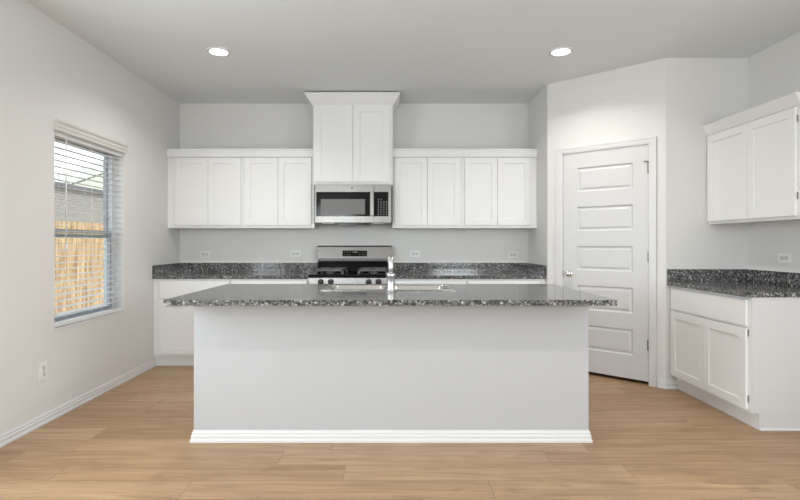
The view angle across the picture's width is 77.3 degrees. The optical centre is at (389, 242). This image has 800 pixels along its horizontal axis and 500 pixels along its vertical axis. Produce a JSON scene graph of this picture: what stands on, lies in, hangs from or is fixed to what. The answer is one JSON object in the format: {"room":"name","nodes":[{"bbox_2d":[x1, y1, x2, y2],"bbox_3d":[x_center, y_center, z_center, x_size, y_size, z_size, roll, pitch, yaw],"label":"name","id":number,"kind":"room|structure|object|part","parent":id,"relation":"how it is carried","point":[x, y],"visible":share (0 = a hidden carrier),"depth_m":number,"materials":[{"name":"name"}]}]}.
{"room":"kitchen","nodes":[
{"label":"kitchen","id":0,"kind":"room"},
{"bbox_2d":[0,0,179,433],"bbox_3d":[-2.389,-0.165,0.654,0.150,2.743,9.709,0,0,0],"label":"wall","id":1,"kind":"structure","parent":0,"point":[48,72],"depth_m":3.47,"materials":[{"name":"white paint"}]},
{"bbox_2d":[39,361,46,381],"bbox_3d":[-2.309,0.853,3.333,0.009,0.122,0.074,0,0,0],"label":"wall outlet","id":2,"kind":"object","parent":1,"relation":"attached to","point":[43,365],"visible":1,"depth_m":3.32,"materials":[{"name":"white plastic"}]},
{"bbox_2d":[0,359,156,447],"bbox_3d":[-2.305,1.171,0.362,0.018,0.071,9.125,0,0,0],"label":"baseboard","id":3,"kind":"structure","parent":1,"relation":"attached to","point":[7,437],"depth_m":3.58,"materials":[{"name":"white"}]},
{"bbox_2d":[55,137,114,321],"bbox_3d":[-2.429,-0.103,3.900,0.070,1.420,0.901,0,0,0],"label":"window","id":4,"kind":"structure","parent":1,"relation":"in","point":[105,202],"depth_m":4.28,"materials":[{"name":"white plastic"}]},
{"bbox_3d":[-2.442,-0.406,3.900,0.025,0.725,0.811,0,0,0],"label":"sash","id":5,"kind":"part","parent":4,"relation":"part of","materials":[{"name":"grey"}]},
{"bbox_3d":[-2.412,0.230,3.900,0.025,0.665,0.811,0,0,0],"label":"sash","id":6,"kind":"part","parent":4,"relation":"part of","materials":[{"name":"grey"}]},
{"bbox_2d":[54,119,128,326],"bbox_3d":[-2.326,-0.133,3.900,0.098,1.439,0.913,0,0,0],"label":"window blind","id":7,"kind":"object","parent":4,"relation":"attached to","point":[66,131],"visible":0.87,"depth_m":3.79,"materials":[{"name":"white plastic"}]},
{"bbox_3d":[-2.346,-0.098,3.579,0.057,1.310,0.002,0,0,0],"label":"ladder cord","id":8,"kind":"part","parent":7,"relation":"part of","materials":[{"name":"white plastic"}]},
{"bbox_3d":[-2.347,0.573,3.900,0.046,0.028,0.881,0,0,0],"label":"rail","id":9,"kind":"part","parent":7,"relation":"part of","materials":[{"name":"white plastic"}]},
{"bbox_3d":[-2.346,-0.098,4.219,0.057,1.310,0.002,0,0,0],"label":"ladder cord","id":10,"kind":"part","parent":7,"relation":"part of","materials":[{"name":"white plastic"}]},
{"bbox_2d":[55,311,123,330],"bbox_3d":[-2.351,0.599,3.900,0.082,0.016,0.899,0,0,0],"label":"trim","id":11,"kind":"structure","parent":1,"relation":"attached to","point":[118,312],"depth_m":3.82,"materials":[{"name":"white wood"}]},
{"bbox_2d":[152,263,180,275],"bbox_3d":[-2.303,0.267,5.186,0.020,0.100,0.644,0,0,0],"label":"backsplash","id":12,"kind":"structure","parent":1,"relation":"attached to","point":[161,269],"depth_m":5.11,"materials":[{"name":"stone"}]},
{"bbox_2d":[180,104,528,262],"bbox_3d":[0.328,-0.165,5.584,5.583,2.743,0.150,0,0,0],"label":"wall","id":13,"kind":"structure","parent":0,"point":[202,126],"depth_m":5.51,"materials":[{"name":"white paint"}]},
{"bbox_2d":[200,251,209,257],"bbox_3d":[-2.038,0.124,5.504,0.116,0.074,0.009,0,0,0],"label":"wall outlet","id":14,"kind":"object","parent":13,"relation":"attached to","point":[203,254],"visible":1,"depth_m":5.50,"materials":[{"name":"white plastic"}]},
{"bbox_2d":[167,149,246,228],"bbox_3d":[-1.923,-0.566,5.342,0.780,0.820,0.333,0,0,0],"label":"upper cabinet","id":15,"kind":"object","parent":13,"relation":"attached to","point":[205,186],"visible":0.98,"depth_m":5.19,"materials":[{"name":"white wood"}]},
{"bbox_3d":[-2.062,-0.535,5.194,0.345,0.700,0.019,0,0,0],"label":"door","id":16,"kind":"part","parent":15,"relation":"part of","materials":[{"name":"white wood"}]},
{"bbox_3d":[-1.923,-0.933,5.190,0.780,0.085,0.030,0,0,0],"label":"moulding","id":17,"kind":"part","parent":15,"relation":"part of","materials":[{"name":"white wood"}]},
{"bbox_3d":[-1.718,-0.535,5.194,0.337,0.700,0.019,0,0,0],"label":"door","id":18,"kind":"part","parent":15,"relation":"part of","materials":[{"name":"white wood"}]},
{"bbox_2d":[181,263,317,271],"bbox_3d":[-1.545,0.267,5.498,1.496,0.100,0.020,0,0,0],"label":"backsplash","id":19,"kind":"structure","parent":13,"relation":"attached to","point":[185,267],"depth_m":5.49,"materials":[{"name":"stone"}]},
{"bbox_2d":[242,149,317,228],"bbox_3d":[-1.160,-0.566,5.342,0.744,0.820,0.333,0,0,0],"label":"upper cabinet","id":20,"kind":"object","parent":13,"relation":"attached to","point":[279,189],"visible":0.98,"depth_m":5.19,"materials":[{"name":"white wood"}]},
{"bbox_3d":[-1.336,-0.535,5.194,0.345,0.700,0.019,0,0,0],"label":"door","id":21,"kind":"part","parent":20,"relation":"part of","materials":[{"name":"white wood"}]},
{"bbox_3d":[-1.160,-0.933,5.190,0.744,0.085,0.030,0,0,0],"label":"moulding","id":22,"kind":"part","parent":20,"relation":"part of","materials":[{"name":"white wood"}]},
{"bbox_3d":[-0.988,-0.535,5.194,0.344,0.700,0.019,0,0,0],"label":"door","id":23,"kind":"part","parent":20,"relation":"part of","materials":[{"name":"white wood"}]},
{"bbox_2d":[290,250,300,256],"bbox_3d":[-1.041,0.118,5.504,0.116,0.074,0.009,0,0,0],"label":"wall outlet","id":24,"kind":"object","parent":13,"relation":"attached to","point":[293,253],"visible":1,"depth_m":5.50,"materials":[{"name":"white plastic"}]},
{"bbox_2d":[304,92,399,188],"bbox_3d":[-0.381,-1.058,5.274,0.969,0.923,0.468,0,0,0],"label":"upper cabinet","id":25,"kind":"object","parent":13,"relation":"attached to","point":[353,131],"visible":0.98,"depth_m":5.11,"materials":[{"name":"white wood"}]},
{"bbox_3d":[-0.577,-1.016,5.107,0.394,0.785,0.019,0,0,0],"label":"door","id":26,"kind":"part","parent":25,"relation":"part of","materials":[{"name":"white wood"}]},
{"bbox_3d":[-0.381,-1.464,5.274,0.969,0.111,0.468,0,0,0],"label":"moulding","id":27,"kind":"part","parent":25,"relation":"part of","materials":[{"name":"white wood"}]},
{"bbox_2d":[315,185,390,225],"bbox_3d":[-0.374,-0.389,5.274,0.776,0.414,0.463,0,0,0],"label":"microwave","id":28,"kind":"object","parent":25,"relation":"attached to","point":[342,205],"visible":1,"depth_m":5.07,"materials":[{"name":"grey metal"}]},
{"bbox_3d":[-0.476,-0.394,5.072,0.547,0.247,0.003,0,0,0],"label":"door glass","id":29,"kind":"part","parent":28,"relation":"part of","materials":[{"name":"black glass"}]},
{"bbox_3d":[-0.183,-0.396,5.059,0.038,0.239,0.031,0,0,0],"label":"handle","id":30,"kind":"part","parent":28,"relation":"part of","materials":[{"name":"silver metal"}]},
{"bbox_3d":[-0.088,-0.394,5.072,0.142,0.247,0.003,0,0,0],"label":"control panel","id":31,"kind":"part","parent":28,"relation":"part of","materials":[{"name":"black glass"}]},
{"bbox_3d":[-0.189,-1.016,5.107,0.377,0.785,0.019,0,0,0],"label":"door","id":32,"kind":"part","parent":25,"relation":"part of","materials":[{"name":"white wood"}]},
{"bbox_2d":[410,250,419,256],"bbox_3d":[0.273,0.119,5.504,0.116,0.074,0.009,0,0,0],"label":"wall outlet","id":33,"kind":"object","parent":13,"relation":"attached to","point":[413,253],"visible":1,"depth_m":5.50,"materials":[{"name":"white plastic"}]},
{"bbox_2d":[392,149,461,228],"bbox_3d":[0.389,-0.566,5.342,0.724,0.820,0.333,0,0,0],"label":"upper cabinet","id":34,"kind":"object","parent":13,"relation":"attached to","point":[427,183],"visible":0.97,"depth_m":5.19,"materials":[{"name":"white wood"}]},
{"bbox_3d":[0.217,-0.535,5.194,0.339,0.700,0.019,0,0,0],"label":"door","id":35,"kind":"part","parent":34,"relation":"part of","materials":[{"name":"white wood"}]},
{"bbox_3d":[0.389,-0.933,5.190,0.724,0.085,0.030,0,0,0],"label":"moulding","id":36,"kind":"part","parent":34,"relation":"part of","materials":[{"name":"white wood"}]},
{"bbox_3d":[0.559,-0.535,5.194,0.339,0.700,0.019,0,0,0],"label":"door","id":37,"kind":"part","parent":34,"relation":"part of","materials":[{"name":"white wood"}]},
{"bbox_2d":[393,263,526,271],"bbox_3d":[0.766,0.267,5.498,1.478,0.100,0.020,0,0,0],"label":"backsplash","id":38,"kind":"structure","parent":13,"relation":"attached to","point":[398,267],"depth_m":5.49,"materials":[{"name":"stone"}]},
{"bbox_2d":[460,149,536,228],"bbox_3d":[1.139,-0.566,5.342,0.773,0.820,0.333,0,0,0],"label":"upper cabinet","id":39,"kind":"object","parent":13,"relation":"attached to","point":[499,186],"visible":0.98,"depth_m":5.19,"materials":[{"name":"white wood"}]},
{"bbox_3d":[0.946,-0.535,5.194,0.338,0.700,0.019,0,0,0],"label":"door","id":40,"kind":"part","parent":39,"relation":"part of","materials":[{"name":"white wood"}]},
{"bbox_3d":[1.139,-0.933,5.190,0.773,0.085,0.030,0,0,0],"label":"moulding","id":41,"kind":"part","parent":39,"relation":"part of","materials":[{"name":"white wood"}]},
{"bbox_3d":[1.287,-0.535,5.194,0.339,0.700,0.019,0,0,0],"label":"door","id":42,"kind":"part","parent":39,"relation":"part of","materials":[{"name":"white wood"}]},
{"bbox_2d":[508,251,517,257],"bbox_3d":[1.353,0.130,5.504,0.116,0.074,0.009,0,0,0],"label":"wall outlet","id":43,"kind":"object","parent":13,"relation":"attached to","point":[511,254],"visible":1,"depth_m":5.50,"materials":[{"name":"white plastic"}]},
{"bbox_2d":[0,366,799,499],"bbox_3d":[0.328,1.267,0.654,5.583,0.120,10.009,0,0,0],"label":"floor","id":44,"kind":"structure","parent":0,"point":[131,441],"depth_m":2.75,"materials":[{"name":"brown wood"}]},
{"bbox_2d":[154,279,230,365],"bbox_3d":[-1.935,0.779,5.189,0.754,0.856,0.638,0,0,0],"label":"base cabinet","id":45,"kind":"object","parent":44,"relation":"on","point":[173,325],"visible":0.36,"depth_m":4.88,"materials":[{"name":"white wood"}]},
{"bbox_3d":[-2.077,0.821,4.880,0.340,0.528,0.019,0,0,0],"label":"door","id":46,"kind":"part","parent":45,"relation":"part of","materials":[{"name":"white wood"}]},
{"bbox_3d":[-1.906,0.457,4.880,0.683,0.172,0.019,0,0,0],"label":"drawer","id":47,"kind":"part","parent":45,"relation":"part of","materials":[{"name":"white wood"}]},
{"bbox_2d":[152,263,317,278],"bbox_3d":[-1.555,0.283,5.185,1.516,0.133,0.646,0,0,0],"label":"countertop","id":48,"kind":"structure","parent":45,"relation":"on","point":[174,270],"depth_m":5.37,"materials":[{"name":"stone"}]},
{"bbox_2d":[231,279,307,283],"bbox_3d":[-1.177,0.779,5.189,0.755,0.856,0.638,0,0,0],"label":"base cabinet","id":49,"kind":"object","parent":44,"relation":"on","point":[233,281],"visible":0.03,"depth_m":4.87,"materials":[{"name":"white wood"}]},
{"bbox_3d":[-1.179,0.457,4.880,0.739,0.172,0.019,0,0,0],"label":"drawer","id":50,"kind":"part","parent":49,"relation":"part of","materials":[{"name":"white wood"}]},
{"bbox_2d":[308,246,391,283],"bbox_3d":[-0.385,0.618,5.140,0.810,1.178,0.730,0,0,0],"label":"gas range","id":51,"kind":"object","parent":44,"relation":"on","point":[336,264],"visible":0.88,"depth_m":5.42,"materials":[{"name":"grey metal"}]},
{"bbox_2d":[308,271,387,277],"bbox_3d":[-0.385,0.322,5.141,0.810,0.033,0.609,0,0,0],"label":"cooktop","id":52,"kind":"object","parent":51,"relation":"in","point":[319,274],"depth_m":4.84,"materials":[{"name":"black metal"}]},
{"bbox_3d":[-0.382,0.113,5.426,0.266,0.064,0.014,0,0,0],"label":"display panel","id":53,"kind":"part","parent":51,"relation":"part of","materials":[{"name":"black glass"}]},
{"bbox_2d":[190,306,592,442],"bbox_3d":[0.007,0.779,3.440,2.434,0.856,0.840,0,0,0],"label":"kitchen island","id":54,"kind":"object","parent":44,"relation":"on","point":[263,374],"visible":0.84,"depth_m":3.04,"materials":[{"name":"grey paint"}]},
{"bbox_2d":[163,284,616,305],"bbox_3d":[0.001,0.334,3.329,2.525,0.033,1.093,0,0,0],"label":"island countertop","id":55,"kind":"structure","parent":54,"relation":"on","point":[227,294],"depth_m":2.96,"materials":[{"name":"stone"}]},
{"bbox_2d":[321,285,455,290],"bbox_3d":[-0.013,0.399,3.535,0.899,0.176,0.424,0,0,0],"label":"sink","id":56,"kind":"object","parent":55,"relation":"in","point":[328,287],"visible":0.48,"depth_m":3.70,"materials":[{"name":"silver metal"}]},
{"bbox_3d":[-0.226,0.400,3.535,0.404,0.174,0.356,0,0,0],"label":"bowl","id":57,"kind":"part","parent":56,"relation":"part of","materials":[{"name":"silver metal"}]},
{"bbox_3d":[0.201,0.400,3.535,0.404,0.174,0.356,0,0,0],"label":"bowl","id":58,"kind":"part","parent":56,"relation":"part of","materials":[{"name":"silver metal"}]},
{"bbox_2d":[386,256,395,291],"bbox_3d":[0.006,0.201,3.373,0.066,0.233,0.242,0,0,0],"label":"faucet","id":59,"kind":"object","parent":55,"relation":"on","point":[390,275],"visible":1,"depth_m":3.27,"materials":[{"name":"grey metal"}]},
{"bbox_3d":[0.006,0.143,3.373,0.047,0.118,0.211,0,0,0],"label":"spout","id":60,"kind":"part","parent":59,"relation":"part of","materials":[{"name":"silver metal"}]},
{"bbox_3d":[0.007,1.171,3.430,2.434,0.071,0.820,0,0,0],"label":"baseboard","id":61,"kind":"part","parent":54,"relation":"part of","materials":[{"name":"white wood"}]},
{"bbox_2d":[395,279,465,283],"bbox_3d":[0.388,0.779,5.189,0.715,0.856,0.638,0,0,0],"label":"base cabinet","id":62,"kind":"object","parent":44,"relation":"on","point":[397,281],"visible":0.03,"depth_m":4.87,"materials":[{"name":"white wood"}]},
{"bbox_3d":[0.388,0.457,4.880,0.695,0.172,0.019,0,0,0],"label":"drawer","id":63,"kind":"part","parent":62,"relation":"part of","materials":[{"name":"white wood"}]},
{"bbox_2d":[393,263,546,278],"bbox_3d":[0.776,0.283,5.185,1.498,0.133,0.646,0,0,0],"label":"countertop","id":64,"kind":"structure","parent":62,"relation":"on","point":[401,270],"depth_m":5.43,"materials":[{"name":"stone"}]},
{"bbox_2d":[466,279,545,283],"bbox_3d":[1.136,0.779,5.189,0.777,0.856,0.638,0,0,0],"label":"base cabinet","id":65,"kind":"object","parent":44,"relation":"on","point":[468,281],"visible":0.03,"depth_m":4.87,"materials":[{"name":"white wood"}]},
{"bbox_3d":[1.109,0.457,4.880,0.705,0.172,0.019,0,0,0],"label":"drawer","id":66,"kind":"part","parent":65,"relation":"part of","materials":[{"name":"white wood"}]},
{"bbox_2d":[670,286,799,430],"bbox_3d":[2.642,0.779,3.682,0.653,0.856,0.932,0,0,0],"label":"base cabinet","id":67,"kind":"object","parent":44,"relation":"on","point":[739,356],"visible":0.99,"depth_m":3.32,"materials":[{"name":"white wood"}]},
{"bbox_3d":[2.325,0.821,3.913,0.019,0.528,0.430,0,0,0],"label":"door","id":68,"kind":"part","parent":67,"relation":"part of","materials":[{"name":"white wood"}]},
{"bbox_3d":[2.325,0.457,3.692,0.019,0.172,0.873,0,0,0],"label":"drawer","id":69,"kind":"part","parent":67,"relation":"part of","materials":[{"name":"white wood"}]},
{"bbox_3d":[2.325,0.821,3.475,0.019,0.528,0.440,0,0,0],"label":"door","id":70,"kind":"part","parent":67,"relation":"part of","materials":[{"name":"white wood"}]},
{"bbox_2d":[667,269,799,296],"bbox_3d":[2.633,0.283,3.682,0.671,0.133,0.933,0,0,0],"label":"countertop","id":71,"kind":"structure","parent":67,"relation":"on","point":[737,282],"depth_m":3.87,"materials":[{"name":"stone"}]},
{"bbox_3d":[2.652,0.779,3.226,0.633,0.856,0.004,0,0,0],"label":"panel","id":72,"kind":"part","parent":67,"relation":"part of","materials":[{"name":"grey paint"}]},
{"bbox_3d":[2.672,1.200,3.220,0.574,0.014,0.008,0,0,0],"label":"shoe moulding","id":73,"kind":"part","parent":67,"relation":"part of","materials":[{"name":"white wood"}]},
{"bbox_2d":[25,0,799,103],"bbox_3d":[0.328,-1.611,0.654,5.583,0.150,10.009,0,0,0],"label":"ceiling","id":74,"kind":"structure","parent":0,"point":[425,51],"depth_m":3.79,"materials":[{"name":"white paint"}]},
{"bbox_2d":[206,47,230,56],"bbox_3d":[-1.375,-1.531,4.010,0.190,0.010,0.190,0,0,0],"label":"recessed light","id":75,"kind":"object","parent":74,"relation":"in","point":[216,51],"visible":1,"depth_m":4.00,"materials":[{"name":"white plastic"}]},
{"bbox_2d":[549,47,572,56],"bbox_3d":[1.371,-1.531,4.010,0.190,0.010,0.190,0,0,0],"label":"recessed light","id":76,"kind":"object","parent":74,"relation":"in","point":[561,51],"visible":1,"depth_m":4.00,"materials":[{"name":"white plastic"}]},
{"bbox_2d":[529,85,546,283],"bbox_3d":[1.591,-0.165,5.178,0.130,2.743,0.663,0,0,0],"label":"wall","id":77,"kind":"structure","parent":0,"point":[538,105],"depth_m":5.07,"materials":[{"name":"white paint"}]},
{"bbox_2d":[527,263,546,275],"bbox_3d":[1.515,0.267,5.186,0.020,0.100,0.644,0,0,0],"label":"backsplash","id":78,"kind":"structure","parent":77,"relation":"attached to","point":[540,269],"depth_m":5.10,"materials":[{"name":"stone"}]},
{"bbox_2d":[547,58,665,386],"bbox_3d":[1.951,-0.165,4.545,1.033,2.743,0.130,0,0,42],"label":"wall","id":79,"kind":"structure","parent":0,"point":[629,102],"depth_m":4.41,"materials":[{"name":"white paint"}]},
{"bbox_2d":[563,144,648,381],"bbox_3d":[1.912,0.169,4.476,0.754,2.017,0.097,0,0,42],"label":"door","id":80,"kind":"structure","parent":79,"relation":"in","point":[606,191],"depth_m":4.44,"materials":[{"name":"white wood"}]},
{"bbox_3d":[1.668,0.287,4.676,0.062,0.062,0.063,0,0,42],"label":"knob","id":81,"kind":"part","parent":80,"relation":"part of","materials":[{"name":"silver metal"}]},
{"bbox_2d":[556,136,656,386],"bbox_3d":[1.954,0.153,4.531,0.874,2.107,0.148,0,0,42],"label":"trim","id":82,"kind":"structure","parent":79,"relation":"attached to","point":[651,140],"depth_m":4.22,"materials":[{"name":"white wood"}]},
{"bbox_2d":[658,379,665,388],"bbox_3d":[2.264,1.171,4.159,0.063,0.071,0.018,0,0,42],"label":"baseboard","id":83,"kind":"structure","parent":79,"relation":"attached to","point":[661,383],"depth_m":4.16,"materials":[{"name":"white wood"}]},
{"bbox_2d":[666,58,747,379],"bbox_3d":[2.628,-0.165,4.214,0.681,2.743,0.130,0,0,0],"label":"wall","id":84,"kind":"structure","parent":0,"point":[700,92],"depth_m":4.15,"materials":[{"name":"white paint"}]},
{"bbox_2d":[666,380,677,388],"bbox_3d":[2.332,1.171,4.140,0.103,0.071,0.018,0,0,0],"label":"baseboard","id":85,"kind":"structure","parent":84,"relation":"attached to","point":[670,384],"depth_m":4.14,"materials":[{"name":"white"}]},
{"bbox_2d":[667,269,746,280],"bbox_3d":[2.622,0.267,4.138,0.651,0.100,0.020,0,0,0],"label":"backsplash","id":86,"kind":"structure","parent":84,"relation":"attached to","point":[672,274],"depth_m":4.13,"materials":[{"name":"stone"}]},
{"bbox_2d":[748,31,799,272],"bbox_3d":[3.044,-0.165,0.654,0.150,2.743,9.709,0,0,0],"label":"wall","id":87,"kind":"structure","parent":0,"point":[774,71],"depth_m":3.86,"materials":[{"name":"white paint"}]},
{"bbox_2d":[703,92,799,223],"bbox_3d":[2.781,-0.562,3.675,0.375,0.812,0.946,0,0,0],"label":"upper cabinet","id":88,"kind":"object","parent":87,"relation":"attached to","point":[753,154],"visible":1,"depth_m":3.59,"materials":[{"name":"white wood"}]},
{"bbox_3d":[2.635,-0.530,3.906,0.019,0.705,0.460,0,0,0],"label":"door","id":89,"kind":"part","parent":88,"relation":"part of","materials":[{"name":"white wood"}]},
{"bbox_3d":[2.619,-0.929,3.675,0.052,0.077,0.946,0,0,0],"label":"moulding","id":90,"kind":"part","parent":88,"relation":"part of","materials":[{"name":"white wood"}]},
{"bbox_3d":[2.635,-0.530,3.458,0.019,0.705,0.430,0,0,0],"label":"door","id":91,"kind":"part","parent":88,"relation":"part of","materials":[{"name":"white wood"}]},
{"bbox_2d":[747,269,799,286],"bbox_3d":[2.958,0.267,3.683,0.020,0.100,0.931,0,0,0],"label":"backsplash","id":92,"kind":"structure","parent":87,"relation":"attached to","point":[760,276],"depth_m":3.83,"materials":[{"name":"stone"}]},
{"bbox_2d":[778,253,790,262],"bbox_3d":[2.964,0.113,3.758,0.009,0.074,0.116,0,0,0],"label":"wall outlet","id":93,"kind":"object","parent":87,"relation":"attached to","point":[782,257],"visible":1,"depth_m":3.75,"materials":[{"name":"white plastic"}]},
{"label":"outside","id":94,"kind":"structure","parent":0,"visible":0},
{"bbox_2d":[55,305,103,316],"bbox_3d":[-21.237,1.412,17.500,37.526,0.290,55.000,0,0,0],"label":"ground","id":95,"kind":"structure","parent":94,"point":[103,305],"depth_m":9.25,"materials":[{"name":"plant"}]},
{"bbox_2d":[55,161,102,223],"bbox_3d":[-12.540,-1.703,23.000,7.320,6.260,26.400,0,0,0],"label":"house","id":96,"kind":"structure","parent":95,"relation":"on","point":[70,216],"depth_m":14.73,"materials":[{"name":"stone"}]},
{"bbox_2d":[55,221,103,313],"bbox_3d":[-5.862,0.433,11.043,0.156,1.668,16.086,0,0,0],"label":"wooden fence","id":97,"kind":"object","parent":95,"relation":"on","point":[82,226],"visible":0.11,"depth_m":9.31,"materials":[{"name":"brown wood"}]}
]}

